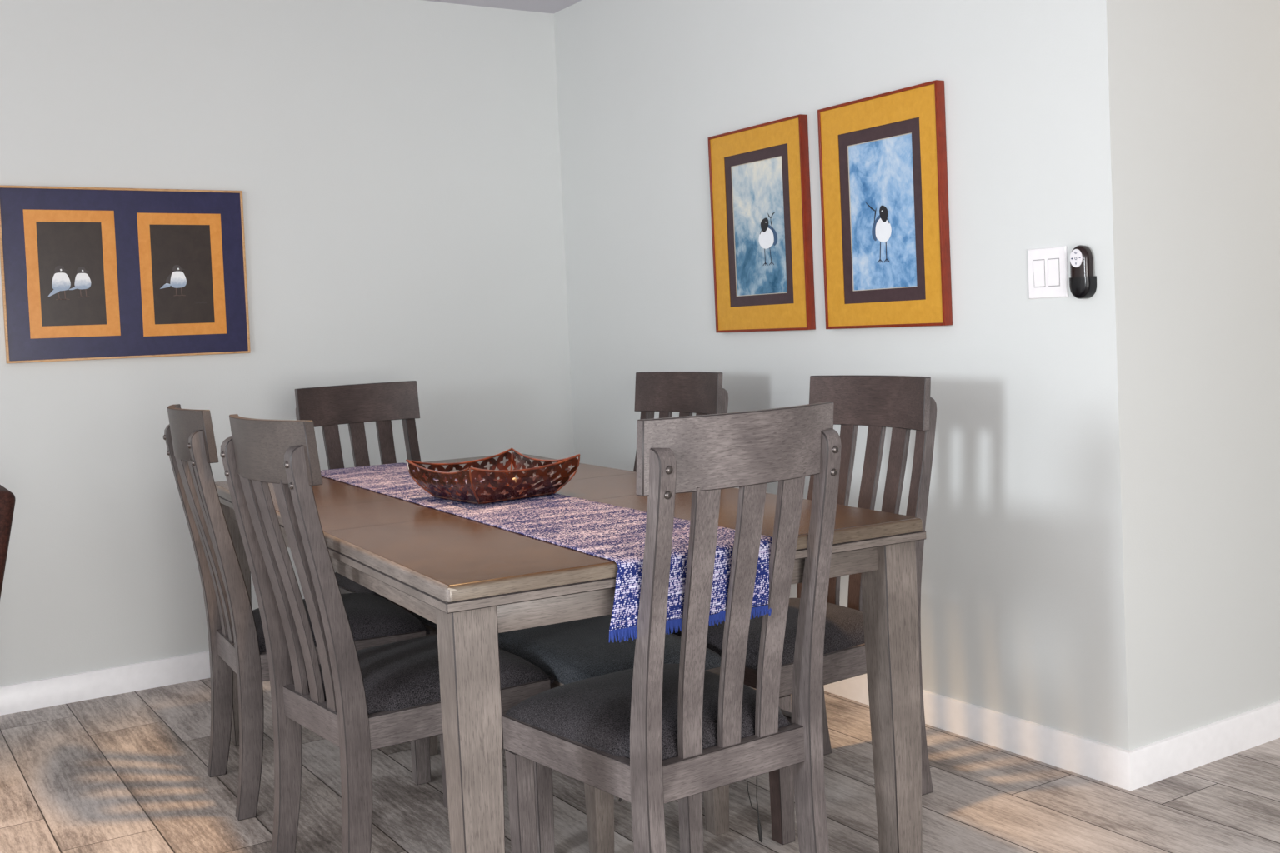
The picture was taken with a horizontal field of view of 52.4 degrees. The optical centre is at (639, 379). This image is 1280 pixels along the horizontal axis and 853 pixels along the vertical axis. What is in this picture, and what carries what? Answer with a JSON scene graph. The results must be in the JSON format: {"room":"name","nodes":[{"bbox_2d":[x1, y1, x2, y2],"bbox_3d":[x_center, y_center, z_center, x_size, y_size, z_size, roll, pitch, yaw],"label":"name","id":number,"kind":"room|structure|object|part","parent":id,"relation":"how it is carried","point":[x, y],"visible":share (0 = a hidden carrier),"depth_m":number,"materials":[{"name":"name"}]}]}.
{"room":"dining room","nodes":[
{"label":"dining room","id":0,"kind":"room"},
{"bbox_2d":[0,0,574,686],"bbox_3d":[-2.261,-0.123,4.114,4.600,2.430,0.100,-4,3,-32],"label":"wall","id":1,"kind":"structure","parent":0,"point":[396,164],"depth_m":4.65,"materials":[{"name":"paint"}]},
{"bbox_2d":[0,650,210,715],"bbox_3d":[-2.178,1.045,4.116,4.600,0.092,0.013,-4,3,-32],"label":"baseboard","id":2,"kind":"structure","parent":1,"relation":"attached to","point":[32,695],"depth_m":4.35,"materials":[{"name":"white paint"}]},
{"bbox_2d":[0,185,250,363],"bbox_3d":[-1.720,-0.356,4.381,0.779,0.570,0.020,-4,3,-32],"label":"framed picture","id":3,"kind":"object","parent":1,"relation":"attached to","point":[87,273],"visible":1,"depth_m":4.36,"materials":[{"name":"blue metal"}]},
{"bbox_2d":[35,221,106,326],"bbox_3d":[-1.870,-0.347,4.282,0.209,0.349,0.001,-4,3,-32],"label":"painting","id":4,"kind":"object","parent":3,"relation":"attached to","point":[71,257],"depth_m":4.28,"materials":[{"name":"black paper"}]},
{"bbox_2d":[149,225,214,324],"bbox_3d":[-1.572,-0.361,4.470,0.210,0.348,0.001,-4,3,-32],"label":"painting","id":5,"kind":"object","parent":3,"relation":"attached to","point":[182,257],"depth_m":4.47,"materials":[{"name":"black paper"}]},
{"bbox_2d":[421,0,581,13],"bbox_3d":[0.384,-1.410,2.220,7.200,0.060,6.100,-4,3,-32],"label":"ceiling","id":6,"kind":"structure","parent":0,"point":[538,6],"depth_m":5.07,"materials":[{"name":"paint"}]},
{"bbox_2d":[0,678,1279,852],"bbox_3d":[0.524,1.076,2.283,7.200,0.060,6.000,-4,3,-32],"label":"floor","id":7,"kind":"structure","parent":0,"point":[124,772],"depth_m":3.20,"materials":[{"name":"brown wood"}]},
{"bbox_2d":[0,485,15,599],"bbox_3d":[-2.009,0.704,3.515,0.585,0.808,0.420,-4,3,-32],"label":"upholstered chair","id":8,"kind":"object","parent":7,"relation":"on","point":[7,499],"visible":1,"depth_m":3.47,"materials":[{"name":"brown leather"}]},
{"bbox_2d":[163,404,430,820],"bbox_3d":[-0.908,0.558,3.427,0.574,1.006,0.457,-4,3,-28],"label":"dining chair","id":9,"kind":"object","parent":7,"relation":"on","point":[235,631],"visible":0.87,"depth_m":3.28,"materials":[{"name":"grey wood"}]},
{"bbox_3d":[-1.147,0.135,3.289,0.073,0.128,0.426,-4,3,-28],"label":"rail","id":10,"kind":"part","parent":9,"relation":"part of","materials":[{"name":"grey wood"}]},
{"bbox_3d":[-1.177,0.592,3.493,0.135,0.958,0.035,-4,3,-28],"label":"post","id":11,"kind":"part","parent":9,"relation":"part of","materials":[{"name":"grey wood"}]},
{"bbox_3d":[-1.000,0.597,3.167,0.135,0.958,0.035,-4,3,-28],"label":"post","id":12,"kind":"part","parent":9,"relation":"part of","materials":[{"name":"grey wood"}]},
{"bbox_3d":[-1.046,0.709,3.354,0.024,0.068,0.344,-4,3,-28],"label":"seat rail","id":13,"kind":"part","parent":9,"relation":"part of","materials":[{"name":"grey wood"}]},
{"bbox_2d":[252,593,429,652],"bbox_3d":[-0.845,0.634,3.463,0.438,0.074,0.451,-4,3,-28],"label":"seat cushion","id":14,"kind":"object","parent":9,"relation":"on","point":[374,621],"depth_m":3.35,"materials":[{"name":"grey fabric"}]},
{"bbox_3d":[-0.747,0.696,3.285,0.423,0.068,0.022,-4,3,-25],"label":"seat rail","id":15,"kind":"part","parent":9,"relation":"part of","materials":[{"name":"grey wood"}]},
{"bbox_3d":[-0.574,0.884,3.379,0.044,0.330,0.041,-4,3,-28],"label":"leg","id":16,"kind":"part","parent":9,"relation":"part of","materials":[{"name":"grey wood"}]},
{"bbox_2d":[295,380,421,613],"bbox_3d":[-0.775,0.522,4.145,0.457,1.006,0.574,-4,3,-36],"label":"dining chair","id":17,"kind":"object","parent":7,"relation":"on","point":[354,405],"visible":0.26,"depth_m":4.33,"materials":[{"name":"grey wood"}]},
{"bbox_3d":[-0.894,0.674,3.977,0.022,0.068,0.423,-4,3,-33],"label":"seat rail","id":18,"kind":"part","parent":17,"relation":"part of","materials":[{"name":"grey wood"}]},
{"bbox_3d":[-0.943,0.082,4.328,0.426,0.128,0.073,-4,3,-36],"label":"rail","id":19,"kind":"part","parent":17,"relation":"part of","materials":[{"name":"grey wood"}]},
{"bbox_2d":[335,572,390,600],"bbox_3d":[-0.731,0.602,4.093,0.451,0.074,0.438,-4,3,-36],"label":"seat cushion","id":20,"kind":"object","parent":17,"relation":"on","point":[346,585],"depth_m":3.95,"materials":[{"name":"grey fabric"}]},
{"bbox_3d":[-0.618,0.662,3.946,0.374,0.066,0.022,-4,3,-36],"label":"seat rail","id":21,"kind":"part","parent":17,"relation":"part of","materials":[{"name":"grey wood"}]},
{"bbox_3d":[-0.747,0.533,4.422,0.035,0.958,0.135,-4,3,-36],"label":"post","id":22,"kind":"part","parent":17,"relation":"part of","materials":[{"name":"grey wood"}]},
{"bbox_2d":[220,414,554,852],"bbox_3d":[-0.558,0.567,2.861,0.574,1.006,0.457,-4,3,-36],"label":"dining chair","id":23,"kind":"object","parent":7,"relation":"on","point":[362,702],"visible":0.86,"depth_m":2.70,"materials":[{"name":"grey wood"}]},
{"bbox_3d":[-0.833,0.602,2.889,0.135,0.958,0.035,-4,3,-36],"label":"post","id":24,"kind":"part","parent":23,"relation":"part of","materials":[{"name":"grey wood"}]},
{"bbox_3d":[-0.779,0.144,2.694,0.073,0.128,0.426,-4,3,-36],"label":"rail","id":25,"kind":"part","parent":23,"relation":"part of","materials":[{"name":"grey wood"}]},
{"bbox_3d":[-0.684,0.718,2.769,0.024,0.068,0.344,-4,3,-36],"label":"seat rail","id":26,"kind":"part","parent":23,"relation":"part of","materials":[{"name":"grey wood"}]},
{"bbox_3d":[-0.613,0.604,2.590,0.135,0.958,0.035,-4,3,-36],"label":"post","id":27,"kind":"part","parent":23,"relation":"part of","materials":[{"name":"grey wood"}]},
{"bbox_2d":[306,635,554,714],"bbox_3d":[-0.499,0.642,2.904,0.438,0.074,0.451,-4,3,-36],"label":"seat cushion","id":28,"kind":"object","parent":23,"relation":"on","point":[402,677],"depth_m":2.78,"materials":[{"name":"grey fabric"}]},
{"bbox_3d":[-0.464,0.887,3.190,0.044,0.330,0.041,-4,3,-36],"label":"leg","id":29,"kind":"part","parent":23,"relation":"part of","materials":[{"name":"grey wood"}]},
{"bbox_3d":[-0.378,0.703,2.741,0.423,0.068,0.022,-4,3,-33],"label":"seat rail","id":30,"kind":"part","parent":23,"relation":"part of","materials":[{"name":"grey wood"}]},
{"bbox_3d":[-0.218,0.890,2.857,0.044,0.330,0.041,-4,3,-36],"label":"leg","id":31,"kind":"part","parent":23,"relation":"part of","materials":[{"name":"grey wood"}]},
{"bbox_2d":[410,611,729,852],"bbox_3d":[-0.214,0.819,3.278,0.366,0.436,1.000,-4,3,-32],"label":"dining chair","id":32,"kind":"object","parent":7,"relation":"on","point":[567,652],"visible":0.24,"depth_m":2.94,"materials":[{"name":"wood"}]},
{"bbox_3d":[-0.593,0.874,3.598,0.056,0.334,0.056,-4,3,-32],"label":"leg","id":33,"kind":"part","parent":32,"relation":"part of","materials":[{"name":"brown wood"}]},
{"bbox_2d":[410,611,721,684],"bbox_3d":[-0.223,0.627,3.270,0.366,0.052,1.000,-4,3,-32],"label":"seat cushion","id":34,"kind":"object","parent":32,"relation":"on","point":[567,652],"depth_m":2.97,"materials":[{"name":"fabric"}]},
{"bbox_3d":[-0.088,0.885,2.800,0.056,0.334,0.056,-4,3,-32],"label":"leg","id":35,"kind":"part","parent":32,"relation":"part of","materials":[{"name":"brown wood"}]},
{"bbox_3d":[0.170,0.866,2.963,0.056,0.334,0.056,-4,3,-32],"label":"leg","id":36,"kind":"part","parent":32,"relation":"part of","materials":[{"name":"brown wood"}]},
{"bbox_2d":[215,453,926,852],"bbox_3d":[-0.333,0.665,3.179,0.993,0.762,1.967,-4,3,-29],"label":"dining table","id":37,"kind":"object","parent":7,"relation":"on","point":[477,582],"visible":0.44,"depth_m":2.49,"materials":[{"name":"brown wood"}]},
{"bbox_3d":[-1.169,0.699,3.779,0.078,0.718,0.078,-4,3,-29],"label":"leg","id":38,"kind":"part","parent":37,"relation":"part of","materials":[{"name":"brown wood"}]},
{"bbox_3d":[-0.270,0.728,2.154,0.078,0.718,0.078,-4,3,-29],"label":"leg","id":39,"kind":"part","parent":37,"relation":"part of","materials":[{"name":"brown wood"}]},
{"bbox_2d":[320,462,772,642],"bbox_3d":[-0.381,0.355,3.144,0.354,0.143,1.998,-4,3,-29],"label":"table runner","id":40,"kind":"object","parent":37,"relation":"on","point":[617,534],"visible":0.52,"depth_m":2.51,"materials":[{"name":"fabric"}]},
{"bbox_2d":[405,448,579,504],"bbox_3d":[-0.353,0.234,3.130,0.305,0.094,0.305,-4,3,-38],"label":"bowl","id":41,"kind":"object","parent":40,"relation":"on","point":[524,487],"visible":1,"depth_m":3.08,"materials":[{"name":"brown metal"}]},
{"bbox_3d":[0.504,0.674,2.581,0.078,0.718,0.078,-4,3,-29],"label":"leg","id":42,"kind":"part","parent":37,"relation":"part of","materials":[{"name":"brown wood"}]},
{"bbox_2d":[502,401,841,852],"bbox_3d":[0.064,0.554,2.491,0.457,1.006,0.574,-4,3,-34],"label":"dining chair","id":43,"kind":"object","parent":7,"relation":"on","point":[650,735],"visible":1,"depth_m":2.33,"materials":[{"name":"grey wood"}]},
{"bbox_3d":[-0.233,0.902,2.595,0.041,0.330,0.044,-4,3,-34],"label":"leg","id":44,"kind":"part","parent":43,"relation":"part of","materials":[{"name":"grey wood"}]},
{"bbox_3d":[-0.135,0.705,2.436,0.022,0.068,0.423,-4,3,-38],"label":"seat rail","id":45,"kind":"part","parent":43,"relation":"part of","materials":[{"name":"grey wood"}]},
{"bbox_2d":[502,664,792,760],"bbox_3d":[0.029,0.633,2.551,0.451,0.074,0.438,-4,3,-34],"label":"seat cushion","id":46,"kind":"object","parent":43,"relation":"on","point":[589,719],"depth_m":2.45,"materials":[{"name":"grey fabric"}]},
{"bbox_3d":[0.030,0.591,2.217,0.035,0.958,0.135,-4,3,-34],"label":"post","id":47,"kind":"part","parent":43,"relation":"part of","materials":[{"name":"grey wood"}]},
{"bbox_3d":[0.107,0.876,2.829,0.041,0.330,0.044,-4,3,-34],"label":"leg","id":48,"kind":"part","parent":43,"relation":"part of","materials":[{"name":"grey wood"}]},
{"bbox_3d":[0.164,0.696,2.361,0.344,0.068,0.024,-4,3,-34],"label":"seat rail","id":49,"kind":"part","parent":43,"relation":"part of","materials":[{"name":"grey wood"}]},
{"bbox_3d":[0.186,0.118,2.266,0.426,0.128,0.073,-4,3,-34],"label":"rail","id":50,"kind":"part","parent":43,"relation":"part of","materials":[{"name":"grey wood"}]},
{"bbox_3d":[0.201,0.680,2.666,0.022,0.068,0.423,-4,3,-31],"label":"seat rail","id":51,"kind":"part","parent":43,"relation":"part of","materials":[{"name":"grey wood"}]},
{"bbox_3d":[0.335,0.568,2.427,0.035,0.958,0.135,-4,3,-34],"label":"post","id":52,"kind":"part","parent":43,"relation":"part of","materials":[{"name":"grey wood"}]},
{"bbox_2d":[633,371,728,472],"bbox_3d":[-0.049,0.495,4.001,0.574,1.006,0.457,-4,3,-36],"label":"dining chair","id":53,"kind":"object","parent":7,"relation":"on","point":[687,393],"visible":0.18,"depth_m":4.16,"materials":[{"name":"grey wood"}]},
{"bbox_3d":[0.009,0.505,4.274,0.135,0.958,0.035,-4,3,-36],"label":"post","id":54,"kind":"part","parent":53,"relation":"part of","materials":[{"name":"grey wood"}]},
{"bbox_3d":[0.133,0.042,4.130,0.073,0.128,0.426,-4,3,-36],"label":"rail","id":55,"kind":"part","parent":53,"relation":"part of","materials":[{"name":"grey wood"}]},
{"bbox_3d":[0.228,0.508,3.974,0.135,0.958,0.035,-4,3,-36],"label":"post","id":56,"kind":"part","parent":53,"relation":"part of","materials":[{"name":"grey wood"}]},
{"bbox_2d":[669,375,936,844],"bbox_3d":[0.398,0.510,3.185,0.574,1.006,0.457,-4,3,-32],"label":"dining chair","id":57,"kind":"object","parent":7,"relation":"on","point":[904,404],"visible":0.41,"depth_m":3.14,"materials":[{"name":"grey wood"}]},
{"bbox_3d":[0.191,0.663,3.055,0.022,0.066,0.374,-4,3,-32],"label":"seat rail","id":58,"kind":"part","parent":57,"relation":"part of","materials":[{"name":"grey wood"}]},
{"bbox_2d":[669,598,864,670],"bbox_3d":[0.345,0.594,3.152,0.438,0.074,0.451,-4,3,-32],"label":"seat cushion","id":59,"kind":"object","parent":57,"relation":"on","point":[844,642],"depth_m":3.01,"materials":[{"name":"grey fabric"}]},
{"bbox_3d":[0.313,0.864,2.891,0.044,0.330,0.041,-4,3,-32],"label":"leg","id":60,"kind":"part","parent":57,"relation":"part of","materials":[{"name":"grey wood"}]},
{"bbox_3d":[0.474,0.519,3.454,0.135,0.958,0.035,-4,3,-32],"label":"post","id":61,"kind":"part","parent":57,"relation":"part of","materials":[{"name":"grey wood"}]},
{"bbox_3d":[0.459,0.655,2.984,0.423,0.068,0.022,-4,3,-36],"label":"seat rail","id":62,"kind":"part","parent":57,"relation":"part of","materials":[{"name":"grey wood"}]},
{"bbox_3d":[0.589,0.056,3.301,0.073,0.128,0.426,-4,3,-32],"label":"rail","id":63,"kind":"part","parent":57,"relation":"part of","materials":[{"name":"grey wood"}]},
{"bbox_3d":[0.673,0.523,3.141,0.135,0.958,0.035,-4,3,-32],"label":"post","id":64,"kind":"part","parent":57,"relation":"part of","materials":[{"name":"grey wood"}]},
{"bbox_2d":[553,0,1154,750],"bbox_3d":[0.428,-0.250,4.252,0.100,2.430,2.741,-4,3,-32],"label":"wall","id":65,"kind":"structure","parent":0,"point":[1036,587],"depth_m":3.47,"materials":[{"name":"paint"}]},
{"bbox_2d":[707,114,815,332],"bbox_3d":[0.383,-0.481,4.173,0.030,0.655,0.483,-4,3,-32],"label":"framed picture","id":66,"kind":"object","parent":65,"relation":"attached to","point":[759,175],"visible":1,"depth_m":4.15,"materials":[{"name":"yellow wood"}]},
{"bbox_2d":[731,156,787,295],"bbox_3d":[0.383,-0.484,4.169,0.001,0.432,0.273,-4,3,-32],"label":"painting","id":67,"kind":"object","parent":66,"relation":"attached to","point":[759,184],"depth_m":4.17},
{"bbox_2d":[817,80,952,329],"bbox_3d":[0.686,-0.475,3.695,0.030,0.655,0.488,-4,3,-32],"label":"framed picture","id":68,"kind":"object","parent":65,"relation":"attached to","point":[882,157],"visible":1,"depth_m":3.67,"materials":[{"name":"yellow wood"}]},
{"bbox_2d":[848,133,916,290],"bbox_3d":[0.688,-0.467,3.689,0.001,0.428,0.271,-4,3,-32],"label":"painting","id":69,"kind":"object","parent":68,"relation":"attached to","point":[882,167],"depth_m":3.69},
{"bbox_2d":[823,674,1130,790],"bbox_3d":[0.464,0.921,4.223,0.013,0.092,2.654,-4,3,-32],"label":"baseboard","id":70,"kind":"structure","parent":65,"relation":"attached to","point":[1108,764],"depth_m":3.38,"materials":[{"name":"white paint"}]},
{"bbox_2d":[1027,245,1068,299],"bbox_3d":[1.009,-0.264,3.228,0.010,0.125,0.120,-4,3,-32],"label":"light switch","id":71,"kind":"object","parent":65,"relation":"attached to","point":[1047,267],"visible":1,"depth_m":3.22,"materials":[{"name":"white plastic"}]},
{"bbox_2d":[1069,245,1096,299],"bbox_3d":[1.061,-0.258,3.124,0.034,0.129,0.058,-4,3,-32],"label":"remote","id":72,"kind":"object","parent":65,"relation":"attached to","point":[1082,284],"visible":1,"depth_m":3.11,"materials":[{"name":"black plastic"}]},
{"bbox_2d":[1133,0,1279,741],"bbox_3d":[2.232,-0.314,3.829,2.500,2.430,0.100,-4,3,-32],"label":"wall","id":73,"kind":"structure","parent":0,"point":[1207,72],"depth_m":3.27,"materials":[{"name":"paint"}]},
{"bbox_2d":[1128,700,1279,790],"bbox_3d":[2.267,0.857,3.801,2.613,0.092,0.013,-4,3,-32],"label":"baseboard","id":74,"kind":"structure","parent":73,"relation":"attached to","point":[1167,757],"depth_m":3.25,"materials":[{"name":"white paint"}]}
]}

